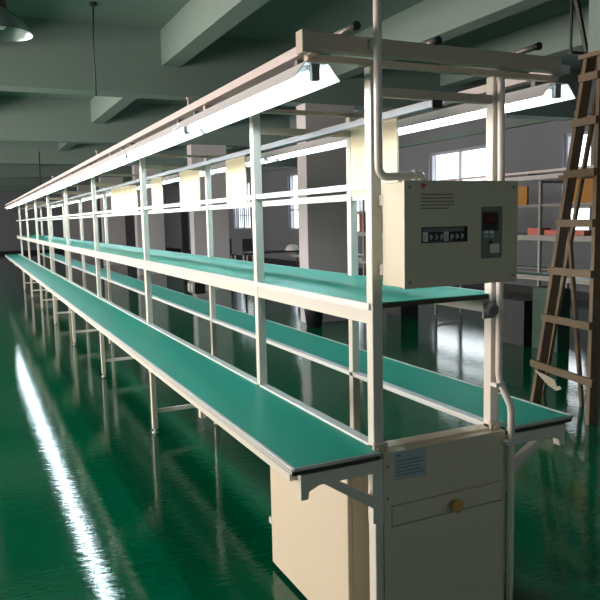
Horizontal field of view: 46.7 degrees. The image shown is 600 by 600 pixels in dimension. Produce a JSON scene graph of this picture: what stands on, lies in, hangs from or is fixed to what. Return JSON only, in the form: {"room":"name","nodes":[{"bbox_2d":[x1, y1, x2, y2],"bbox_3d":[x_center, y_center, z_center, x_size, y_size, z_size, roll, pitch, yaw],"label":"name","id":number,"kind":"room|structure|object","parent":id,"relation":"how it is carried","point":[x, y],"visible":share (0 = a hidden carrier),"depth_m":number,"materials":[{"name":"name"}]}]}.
{"room":"factory floor","nodes":[
{"label":"factory floor","id":0,"kind":"room"},
{"bbox_2d":[0,191,135,250],"bbox_3d":[-14.245,-4.131,34.342,14.400,3.700,0.200,-4,7,-25],"label":"wall","id":1,"kind":"structure","parent":0,"point":[9,227],"depth_m":34.60,"materials":[{"name":"paint"}]},
{"bbox_2d":[0,246,135,254],"bbox_3d":[-14.159,-2.363,34.450,14.000,0.160,0.020,-4,7,-25],"label":"baseboard","id":2,"kind":"structure","parent":1,"relation":"attached to","point":[48,250],"depth_m":34.75,"materials":[{"name":"black"}]},
{"bbox_2d":[40,0,268,165],"bbox_3d":[-5.037,-3.786,15.565,0.220,0.410,41.500,-4,7,-25],"label":"beam","id":3,"kind":"structure","parent":1,"relation":"attached to","point":[199,23],"depth_m":7.33,"materials":[{"name":"paint"}]},
{"bbox_2d":[0,0,596,112],"bbox_3d":[-5.296,-4.069,15.410,14.400,0.200,41.900,-4,7,-25],"label":"ceiling","id":4,"kind":"structure","parent":0,"point":[276,20],"depth_m":7.79,"materials":[{"name":"paint"}]},
{"bbox_2d":[0,0,32,41],"bbox_3d":[-1.838,-2.171,4.178,0.370,1.100,0.370,-4,7,-25],"label":"pendant lamp","id":5,"kind":"object","parent":4,"relation":"hanging from","point":[12,28],"visible":1,"depth_m":4.22,"materials":[{"name":"silver metal"}]},
{"bbox_2d":[39,152,41,200],"bbox_3d":[-5.455,-2.577,14.601,0.039,1.067,0.024,-4,7,-25],"label":"cable","id":6,"kind":"object","parent":4,"relation":"hanging from","point":[39,152],"visible":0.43,"depth_m":14.58,"materials":[{"name":"black metal"}]},
{"bbox_2d":[89,1,96,95],"bbox_3d":[-2.126,-2.604,7.226,0.076,0.940,0.080,-4,7,-25],"label":"hanging cable","id":7,"kind":"object","parent":4,"relation":"hanging from","point":[92,4],"visible":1,"depth_m":7.20,"materials":[{"name":"black metal"}]},
{"bbox_2d":[213,0,549,105],"bbox_3d":[-2.972,-3.947,16.540,0.220,0.410,41.500,-4,7,-25],"label":"beam","id":8,"kind":"structure","parent":4,"relation":"attached to","point":[426,20],"depth_m":7.17,"materials":[{"name":"paint"}]},
{"bbox_2d":[368,0,425,180],"bbox_3d":[0.257,-1.406,1.835,0.172,2.166,0.040,-4,7,-25],"label":"conduit","id":9,"kind":"object","parent":4,"relation":"attached to","point":[375,44],"visible":0.91,"depth_m":1.89,"materials":[{"name":"beige plastic"}]},
{"bbox_2d":[226,4,588,151],"bbox_3d":[-1.357,-4.072,17.303,0.220,0.410,41.500,-4,7,-25],"label":"beam","id":10,"kind":"structure","parent":4,"relation":"attached to","point":[553,33],"depth_m":8.31,"materials":[{"name":"paint"}]},
{"bbox_2d":[568,0,587,55],"bbox_3d":[2.518,-2.636,6.222,0.374,0.856,0.040,-4,7,-25],"label":"bracket","id":11,"kind":"object","parent":4,"relation":"hanging from","point":[576,2],"visible":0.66,"depth_m":6.22,"materials":[{"name":"black metal"}]},
{"bbox_2d":[588,0,599,63],"bbox_3d":[2.538,-2.440,5.466,0.350,1.060,0.370,-4,7,-25],"label":"duct","id":12,"kind":"object","parent":4,"relation":"attached to","point":[594,5],"visible":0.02,"depth_m":5.53,"materials":[{"name":"paint"}]},
{"bbox_2d":[0,250,599,599],"bbox_3d":[-5.210,-0.197,15.865,14.400,0.200,41.900,-4,7,-25],"label":"floor","id":13,"kind":"structure","parent":0,"point":[95,504],"depth_m":4.27,"materials":[{"name":"green paint"}]},
{"bbox_2d":[61,191,79,253],"bbox_3d":[-10.841,-3.834,32.923,0.750,3.290,0.280,-4,7,-25],"label":"column","id":14,"kind":"structure","parent":13,"relation":"on","point":[72,208],"depth_m":32.84,"materials":[{"name":"paint"}]},
{"bbox_2d":[77,187,99,258],"bbox_3d":[-8.598,-3.336,28.258,0.750,3.290,0.280,-4,7,-25],"label":"column","id":15,"kind":"structure","parent":13,"relation":"on","point":[88,228],"depth_m":28.12,"materials":[{"name":"paint"}]},
{"bbox_2d":[99,177,125,265],"bbox_3d":[-6.356,-2.837,23.593,0.750,3.290,0.280,-4,7,-25],"label":"column","id":16,"kind":"structure","parent":13,"relation":"on","point":[116,224],"depth_m":23.50,"materials":[{"name":"paint"}]},
{"bbox_2d":[132,165,164,274],"bbox_3d":[-4.113,-2.339,18.928,0.750,3.290,0.280,-4,7,-25],"label":"column","id":17,"kind":"structure","parent":13,"relation":"on","point":[156,221],"depth_m":18.84,"materials":[{"name":"paint"}]},
{"bbox_2d":[187,144,229,290],"bbox_3d":[-1.871,-1.840,14.263,0.750,3.290,0.280,-4,7,-25],"label":"column","id":18,"kind":"structure","parent":13,"relation":"on","point":[198,226],"depth_m":14.14,"materials":[{"name":"paint"}]},
{"bbox_2d":[229,239,235,259],"bbox_3d":[-2.044,-1.281,19.779,0.340,0.900,0.340,-4,7,-25],"label":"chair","id":19,"kind":"object","parent":13,"relation":"on","point":[230,243],"visible":0.26,"depth_m":19.93,"materials":[{"name":"grey fabric"}]},
{"bbox_2d":[242,238,252,260],"bbox_3d":[-1.418,-1.291,19.744,0.340,0.900,0.340,-4,7,-25],"label":"chair","id":20,"kind":"object","parent":13,"relation":"on","point":[247,244],"visible":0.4,"depth_m":19.83,"materials":[{"name":"grey fabric"}]},
{"bbox_2d":[242,250,298,267],"bbox_3d":[-0.495,-0.685,15.014,1.350,0.760,0.600,-4,7,-25],"label":"work table","id":21,"kind":"object","parent":13,"relation":"on","point":[266,251],"visible":0.29,"depth_m":14.86,"materials":[{"name":"grey"}]},
{"bbox_2d":[286,244,298,250],"bbox_3d":[-0.168,-1.145,15.011,0.300,0.140,0.300,-4,7,-25],"label":"helmet","id":22,"kind":"object","parent":21,"relation":"on","point":[291,247],"visible":0.98,"depth_m":14.91,"materials":[{"name":"white plastic"}]},
{"bbox_2d":[5,29,572,599],"bbox_3d":[-2.987,-0.556,9.281,1.062,1.952,15.962,-4,7,-25],"label":"bench","id":23,"kind":"object","parent":13,"relation":"on","point":[302,443],"visible":0.91,"depth_m":2.69,"materials":[{"name":"beige paint"}]},
{"bbox_2d":[18,197,31,201],"bbox_3d":[-4.429,-1.625,11.179,0.143,0.072,1.200,-4,7,-25],"label":"fluorescent light","id":24,"kind":"object","parent":23,"relation":"hanging from","point":[21,200],"visible":0.62,"depth_m":11.13,"materials":[{"name":"white plastic"}]},
{"bbox_2d":[23,192,39,199],"bbox_3d":[-3.902,-1.508,10.082,0.143,0.072,1.200,-4,7,-25],"label":"fluorescent light","id":25,"kind":"object","parent":23,"relation":"hanging from","point":[28,197],"visible":0.73,"depth_m":10.03,"materials":[{"name":"white plastic"}]},
{"bbox_2d":[30,188,49,196],"bbox_3d":[-3.375,-1.391,8.986,0.143,0.072,1.200,-4,7,-25],"label":"fluorescent light","id":26,"kind":"object","parent":23,"relation":"hanging from","point":[37,193],"visible":0.76,"depth_m":8.97,"materials":[{"name":"white plastic"}]},
{"bbox_2d":[39,182,62,192],"bbox_3d":[-2.848,-1.274,7.890,0.143,0.072,1.200,-4,7,-25],"label":"fluorescent light","id":27,"kind":"object","parent":23,"relation":"hanging from","point":[45,189],"visible":0.75,"depth_m":7.80,"materials":[{"name":"white plastic"}]},
{"bbox_2d":[49,175,78,187],"bbox_3d":[-2.321,-1.156,6.794,0.143,0.072,1.200,-4,7,-25],"label":"fluorescent light","id":28,"kind":"object","parent":23,"relation":"hanging from","point":[62,183],"visible":0.71,"depth_m":6.73,"materials":[{"name":"white plastic"}]},
{"bbox_2d":[73,196,91,201],"bbox_3d":[-3.634,-1.687,11.555,0.143,0.072,1.200,-4,7,-25],"label":"fluorescent light","id":29,"kind":"object","parent":23,"relation":"hanging from","point":[82,198],"visible":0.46,"depth_m":11.30,"materials":[{"name":"white plastic"}]},
{"bbox_2d":[64,164,102,181],"bbox_3d":[-1.794,-1.039,5.697,0.143,0.072,1.200,-4,7,-25],"label":"fluorescent light","id":30,"kind":"object","parent":23,"relation":"hanging from","point":[81,175],"visible":0.75,"depth_m":5.62,"materials":[{"name":"white plastic"}]},
{"bbox_2d":[84,194,102,199],"bbox_3d":[-3.107,-1.570,10.458,0.143,0.072,1.200,-4,7,-25],"label":"fluorescent light","id":31,"kind":"object","parent":23,"relation":"hanging from","point":[88,196],"visible":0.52,"depth_m":10.54,"materials":[{"name":"white plastic"}]},
{"bbox_2d":[96,190,110,196],"bbox_3d":[-2.580,-1.453,9.362,0.143,0.072,1.200,-4,7,-25],"label":"fluorescent light","id":32,"kind":"object","parent":23,"relation":"hanging from","point":[108,193],"visible":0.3,"depth_m":9.49,"materials":[{"name":"white plastic"}]},
{"bbox_2d":[85,148,139,172],"bbox_3d":[-1.267,-0.922,4.601,0.143,0.072,1.200,-4,7,-25],"label":"fluorescent light","id":33,"kind":"object","parent":23,"relation":"hanging from","point":[111,162],"visible":0.81,"depth_m":4.50,"materials":[{"name":"white plastic"}]},
{"bbox_2d":[111,185,137,213],"bbox_3d":[-1.849,-1.057,7.268,0.009,0.303,1.300,-4,7,-25],"label":"board","id":34,"kind":"object","parent":23,"relation":"attached to","point":[124,197],"visible":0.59,"depth_m":7.18,"materials":[{"name":"beige"}]},
{"bbox_2d":[137,177,173,187],"bbox_3d":[-1.526,-1.218,7.169,0.143,0.072,1.200,-4,7,-25],"label":"fluorescent light","id":35,"kind":"object","parent":23,"relation":"hanging from","point":[148,182],"visible":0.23,"depth_m":7.04,"materials":[{"name":"white plastic"}]},
{"bbox_2d":[151,177,163,210],"bbox_3d":[-1.229,-0.919,5.981,0.008,0.303,0.370,-4,7,-25],"label":"board","id":36,"kind":"object","parent":23,"relation":"attached to","point":[157,183],"visible":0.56,"depth_m":5.95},
{"bbox_2d":[117,120,202,157],"bbox_3d":[-0.740,-0.805,3.505,0.143,0.072,1.200,-4,7,-25],"label":"fluorescent light","id":37,"kind":"object","parent":23,"relation":"hanging from","point":[166,138],"visible":0.83,"depth_m":3.38,"materials":[{"name":"white plastic"}]},
{"bbox_2d":[163,170,215,181],"bbox_3d":[-0.999,-1.101,6.073,0.143,0.072,1.200,-4,7,-25],"label":"fluorescent light","id":38,"kind":"object","parent":23,"relation":"hanging from","point":[171,177],"visible":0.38,"depth_m":6.28,"materials":[{"name":"white plastic"}]},
{"bbox_2d":[179,170,200,208],"bbox_3d":[-0.813,-0.827,5.115,0.008,0.303,0.500,-4,7,-25],"label":"board","id":39,"kind":"object","parent":23,"relation":"attached to","point":[189,180],"visible":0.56,"depth_m":5.09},
{"bbox_2d":[188,281,205,293],"bbox_3d":[-0.547,-0.068,3.663,0.064,0.062,0.120,-4,7,-25],"label":"box","id":40,"kind":"object","parent":23,"relation":"attached to","point":[193,287],"visible":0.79,"depth_m":3.61,"materials":[{"name":"black plastic"}]},
{"bbox_2d":[188,283,193,291],"bbox_3d":[-0.575,-0.066,3.653,0.004,0.038,0.095,-4,7,-25],"label":"socket","id":41,"kind":"object","parent":40,"relation":"attached to","point":[190,285],"depth_m":3.65,"materials":[{"name":"grey plastic"}]},
{"bbox_2d":[20,267,379,475],"bbox_3d":[-3.332,-0.292,9.149,0.284,0.018,15.952,-4,7,-25],"label":"countertop","id":42,"kind":"structure","parent":23,"relation":"on","point":[377,457],"depth_m":2.00,"materials":[{"name":"teal"}]},
{"bbox_2d":[211,162,225,172],"bbox_3d":[-0.569,-0.981,4.967,0.327,0.072,0.913,-4,7,-25],"label":"fluorescent light","id":43,"kind":"object","parent":23,"relation":"hanging from","point":[219,168],"depth_m":5.20,"materials":[{"name":"white plastic"}]},
{"bbox_2d":[27,100,441,209],"bbox_3d":[-2.980,-1.336,9.114,0.036,0.024,15.717,-4,7,-25],"label":"cable tray","id":44,"kind":"object","parent":23,"relation":"hanging from","point":[432,104],"visible":0.89,"depth_m":2.85,"materials":[{"name":"grey metal"}]},
{"bbox_2d":[225,156,246,205],"bbox_3d":[-0.391,-0.733,4.236,0.008,0.303,0.340,-4,7,-25],"label":"board","id":45,"kind":"object","parent":23,"relation":"attached to","point":[236,177],"visible":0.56,"depth_m":4.21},
{"bbox_2d":[246,156,250,166],"bbox_3d":[-0.329,-0.931,4.502,0.286,0.072,0.733,-4,7,-25],"label":"fluorescent light","id":46,"kind":"object","parent":23,"relation":"hanging from","point":[248,162],"depth_m":4.64,"materials":[{"name":"white plastic"}]},
{"bbox_2d":[173,60,339,132],"bbox_3d":[-0.213,-0.688,2.409,0.143,0.072,1.200,-4,7,-25],"label":"fluorescent light","id":47,"kind":"object","parent":23,"relation":"hanging from","point":[306,77],"visible":1,"depth_m":2.19,"materials":[{"name":"white"}]},
{"bbox_2d":[261,152,276,163],"bbox_3d":[-0.228,-0.906,4.270,0.315,0.072,0.715,-4,7,-25],"label":"fluorescent light","id":48,"kind":"object","parent":23,"relation":"hanging from","point":[263,161],"depth_m":4.53,"materials":[{"name":"white plastic"}]},
{"bbox_2d":[5,47,569,205],"bbox_3d":[-2.992,-1.463,9.188,0.934,0.044,15.950,-4,7,-25],"label":"light","id":49,"kind":"object","parent":23,"relation":"attached to","point":[541,68],"depth_m":2.15,"materials":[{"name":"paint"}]},
{"bbox_2d":[261,137,345,160],"bbox_3d":[0.055,-0.867,3.881,0.143,0.072,1.200,-4,7,-25],"label":"fluorescent light","id":50,"kind":"object","parent":23,"relation":"hanging from","point":[328,143],"visible":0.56,"depth_m":3.88,"materials":[{"name":"white plastic"}]},
{"bbox_2d":[332,21,360,34],"bbox_3d":[0.120,-0.723,1.869,0.024,0.022,0.130,-4,7,-25],"label":"pipe stub","id":51,"kind":"object","parent":23,"relation":"attached to","point":[356,25],"visible":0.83,"depth_m":1.83,"materials":[{"name":"grey metal"}]},
{"bbox_2d":[350,118,398,195],"bbox_3d":[0.296,-0.580,2.807,0.008,0.303,0.355,-4,7,-25],"label":"board","id":52,"kind":"object","parent":23,"relation":"attached to","point":[389,127],"visible":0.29,"depth_m":2.76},
{"bbox_2d":[423,36,441,44],"bbox_3d":[0.378,-0.746,2.018,0.024,0.022,0.080,-4,7,-25],"label":"pipe stub","id":53,"kind":"object","parent":23,"relation":"attached to","point":[437,40],"visible":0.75,"depth_m":1.99,"materials":[{"name":"grey metal"}]},
{"bbox_2d":[398,104,485,135],"bbox_3d":[0.505,-0.746,2.769,0.296,0.072,0.843,-4,7,-25],"label":"fluorescent light","id":54,"kind":"object","parent":23,"relation":"hanging from","point":[463,112],"depth_m":2.78,"materials":[{"name":"white plastic"}]},
{"bbox_2d":[378,180,517,288],"bbox_3d":[0.448,-0.197,2.043,0.422,0.296,0.144,-4,7,-25],"label":"control box","id":55,"kind":"object","parent":23,"relation":"attached to","point":[436,233],"visible":1,"depth_m":1.97,"materials":[{"name":"paint"}]},
{"bbox_2d":[490,75,516,599],"bbox_3d":[0.658,0.235,2.237,0.061,1.865,0.062,-4,7,-25],"label":"conduit","id":56,"kind":"object","parent":23,"relation":"attached to","point":[510,442],"visible":0.92,"depth_m":2.24,"materials":[{"name":"beige plastic"}]},
{"bbox_2d":[511,42,541,53],"bbox_3d":[0.689,-0.767,2.137,0.024,0.022,0.130,-4,7,-25],"label":"pipe stub","id":57,"kind":"object","parent":23,"relation":"attached to","point":[537,46],"visible":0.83,"depth_m":2.10,"materials":[{"name":"grey metal"}]},
{"bbox_2d":[501,418,571,433],"bbox_3d":[-2.639,-0.346,9.476,0.290,0.018,15.952,-4,7,-25],"label":"trim","id":58,"kind":"structure","parent":23,"relation":"on","point":[567,420],"depth_m":2.32,"materials":[{"name":"grey metal"}]},
{"bbox_2d":[505,81,575,112],"bbox_3d":[0.715,-0.691,2.257,0.361,0.072,0.506,-4,7,-25],"label":"fluorescent light","id":59,"kind":"object","parent":23,"relation":"hanging from","point":[536,94],"depth_m":2.32,"materials":[{"name":"white plastic"}]},
{"bbox_2d":[304,308,322,327],"bbox_3d":[0.185,0.182,9.247,0.270,0.354,0.270,-4,7,-25],"label":"bucket","id":60,"kind":"object","parent":13,"relation":"on","point":[313,318],"visible":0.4,"depth_m":9.16,"materials":[{"name":"black plastic"}]},
{"bbox_2d":[296,103,353,322],"bbox_3d":[0.372,-1.342,9.598,0.750,3.290,0.280,-4,7,-25],"label":"column","id":61,"kind":"structure","parent":13,"relation":"on","point":[322,226],"depth_m":9.44,"materials":[{"name":"paint"}]},
{"bbox_2d":[270,424,505,599],"bbox_3d":[0.279,0.767,2.566,0.498,0.748,0.882,-4,7,-25],"label":"base cabinet","id":62,"kind":"object","parent":13,"relation":"on","point":[441,535],"visible":0.83,"depth_m":2.24,"materials":[{"name":"beige metal"}]},
{"bbox_2d":[386,305,417,316],"bbox_3d":[1.502,-0.063,10.244,0.302,0.550,0.400,-4,7,-25],"label":"storage bin","id":63,"kind":"object","parent":13,"relation":"on","point":[404,310],"visible":0.34,"depth_m":10.11,"materials":[{"name":"black plastic"}]},
{"bbox_2d":[290,165,593,314],"bbox_3d":[2.065,-0.753,10.048,1.050,1.880,8.305,-4,7,-25],"label":"shelving unit","id":64,"kind":"object","parent":13,"relation":"on","point":[538,275],"visible":0.16,"depth_m":8.03,"materials":[{"name":"grey metal"}]},
{"bbox_2d":[359,213,382,231],"bbox_3d":[1.182,-1.289,11.576,0.172,0.312,0.500,-4,7,-25],"label":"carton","id":65,"kind":"object","parent":64,"relation":"on","point":[360,214],"visible":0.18,"depth_m":11.69,"materials":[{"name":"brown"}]},
{"bbox_2d":[434,165,593,180],"bbox_3d":[2.064,-1.666,9.953,0.934,0.044,8.300,-4,7,-25],"label":"shelf","id":66,"kind":"object","parent":64,"relation":"attached to","point":[529,173],"depth_m":7.90,"materials":[{"name":"paint"}]},
{"bbox_2d":[518,186,528,204],"bbox_3d":[2.622,-1.241,8.266,0.032,0.219,0.250,-4,7,-25],"label":"carton","id":67,"kind":"object","parent":64,"relation":"on","point":[523,191],"visible":0.62,"depth_m":8.20,"materials":[{"name":"brown cardboard"}]},
{"bbox_2d":[505,173,562,181],"bbox_3d":[2.666,-1.374,7.701,0.143,0.072,1.200,-4,7,-25],"label":"shelf","id":68,"kind":"object","parent":64,"relation":"hanging from","point":[546,176],"visible":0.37,"depth_m":7.74,"materials":[{"name":"white plastic"}]},
{"bbox_2d":[528,227,550,234],"bbox_3d":[2.824,-0.813,8.202,0.152,0.082,0.220,-4,7,-25],"label":"carton","id":69,"kind":"object","parent":64,"relation":"on","point":[531,231],"visible":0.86,"depth_m":8.16,"materials":[{"name":"red cardboard"}]},
{"bbox_2d":[544,230,591,235],"bbox_3d":[3.005,-0.755,7.783,0.152,0.058,0.580,-4,7,-25],"label":"carton","id":70,"kind":"object","parent":64,"relation":"on","point":[546,232],"visible":0.52,"depth_m":7.57,"materials":[{"name":"red cardboard"}]},
{"bbox_2d":[573,178,592,202],"bbox_3d":[3.068,-1.161,7.335,0.032,0.259,0.440,-4,7,-25],"label":"carton","id":71,"kind":"object","parent":64,"relation":"on","point":[587,193],"visible":0.33,"depth_m":7.37,"materials":[{"name":"brown cardboard"}]},
{"bbox_2d":[503,297,532,346],"bbox_3d":[2.435,0.237,7.732,0.202,0.500,0.370,-4,7,-25],"label":"storage bin","id":72,"kind":"object","parent":13,"relation":"on","point":[517,311],"visible":0.68,"depth_m":7.61,"materials":[{"name":"black"}]},
{"bbox_2d":[532,286,570,352],"bbox_3d":[2.652,0.196,7.347,0.172,0.660,0.360,-4,7,-25],"label":"storage bin","id":73,"kind":"object","parent":13,"relation":"on","point":[561,344],"visible":0.62,"depth_m":7.28,"materials":[{"name":"green"}]},
{"bbox_2d":[530,50,599,424],"bbox_3d":[1.960,-0.450,5.024,0.332,2.523,0.868,-3,7,-18],"label":"step ladder","id":74,"kind":"object","parent":13,"relation":"on","point":[566,226],"visible":0.98,"depth_m":4.91,"materials":[{"name":"brown wood"}]},
{"bbox_2d":[534,369,561,390],"bbox_3d":[1.800,0.585,5.048,0.007,0.113,0.265,-4,7,-25],"label":"paper","id":75,"kind":"object","parent":74,"relation":"hanging from","point":[551,382],"visible":1,"depth_m":5.02,"materials":[{"name":"beige paper"}]},
{"bbox_2d":[163,66,596,291],"bbox_3d":[1.151,-2.631,18.663,0.200,3.700,41.500,-4,7,-25],"label":"wall","id":76,"kind":"structure","parent":0,"point":[541,146],"depth_m":12.83,"materials":[{"name":"paint"}]},
{"bbox_2d":[0,186,164,191],"bbox_3d":[-13.088,-5.331,31.694,14.000,0.750,0.320,-4,7,-25],"label":"beam","id":77,"kind":"structure","parent":76,"relation":"attached to","point":[2,188],"depth_m":31.77,"materials":[{"name":"paint"}]},
{"bbox_2d":[0,164,178,177],"bbox_3d":[-8.602,-4.334,22.364,14.000,0.750,0.320,-4,7,-25],"label":"beam","id":78,"kind":"structure","parent":76,"relation":"attached to","point":[6,170],"depth_m":22.39,"materials":[{"name":"paint"}]},
{"bbox_2d":[0,177,179,185],"bbox_3d":[-10.845,-4.833,27.029,14.000,0.750,0.320,-4,7,-25],"label":"beam","id":79,"kind":"structure","parent":76,"relation":"attached to","point":[4,181],"depth_m":27.07,"materials":[{"name":"paint"}]},
{"bbox_2d":[0,141,297,167],"bbox_3d":[-6.360,-3.836,17.699,14.000,0.750,0.320,-4,7,-25],"label":"beam","id":80,"kind":"structure","parent":76,"relation":"attached to","point":[18,153],"depth_m":17.79,"materials":[{"name":"paint"}]},
{"bbox_2d":[179,201,189,252],"bbox_3d":[-5.271,-3.380,31.993,0.120,2.360,1.420,-4,7,-25],"label":"door","id":81,"kind":"structure","parent":76,"relation":"in","point":[184,224],"depth_m":32.17,"materials":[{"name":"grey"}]},
{"bbox_2d":[0,96,398,147],"bbox_3d":[-4.117,-3.338,13.034,14.000,0.750,0.320,-4,7,-25],"label":"beam","id":82,"kind":"structure","parent":76,"relation":"attached to","point":[22,119],"depth_m":12.96,"materials":[{"name":"paint"}]},
{"bbox_2d":[234,182,251,228],"bbox_3d":[-2.057,-3.412,25.230,0.120,1.660,1.800,-4,7,-25],"label":"window","id":83,"kind":"structure","parent":76,"relation":"in","point":[238,225],"depth_m":25.22,"materials":[{"name":"grey"}]},
{"bbox_2d":[0,16,579,120],"bbox_3d":[-1.875,-2.839,8.369,14.000,0.750,0.320,-4,7,-25],"label":"beam","id":84,"kind":"structure","parent":76,"relation":"attached to","point":[58,58],"depth_m":8.25,"materials":[{"name":"paint"}]},
{"bbox_2d":[289,174,298,229],"bbox_3d":[-0.133,-3.003,21.294,0.060,1.680,0.700,-4,7,-25],"label":"window","id":85,"kind":"structure","parent":76,"relation":"in","point":[290,176],"depth_m":21.54,"materials":[{"name":"grey"}]},
{"bbox_2d":[357,200,361,213],"bbox_3d":[1.550,-2.569,17.802,0.060,1.760,1.600,-4,7,-25],"label":"window","id":86,"kind":"structure","parent":76,"relation":"in","point":[360,201],"depth_m":17.80,"materials":[{"name":"grey"}]},
{"bbox_2d":[163,108,591,189],"bbox_3d":[0.980,-3.782,18.458,0.120,0.080,41.500,-4,7,-25],"label":"trim","id":87,"kind":"structure","parent":76,"relation":"attached to","point":[530,121],"depth_m":13.80,"materials":[{"name":"paint"}]},
{"bbox_2d":[165,247,589,300],"bbox_3d":[1.095,-0.855,18.814,0.020,0.140,41.480,-4,7,-25],"label":"baseboard","id":88,"kind":"structure","parent":76,"relation":"attached to","point":[584,296],"depth_m":13.57,"materials":[{"name":"black"}]},
{"bbox_2d":[431,145,485,180],"bbox_3d":[3.286,-2.183,14.192,0.060,1.760,1.950,-4,7,-25],"label":"window","id":89,"kind":"structure","parent":76,"relation":"in","point":[460,151],"depth_m":14.14,"materials":[{"name":"grey metal"}]},
{"bbox_2d":[565,131,588,208],"bbox_3d":[4.608,-1.880,11.443,0.060,1.740,0.580,-4,7,-25],"label":"window","id":90,"kind":"structure","parent":76,"relation":"in","point":[568,136],"depth_m":11.58,"materials":[{"name":"grey"}]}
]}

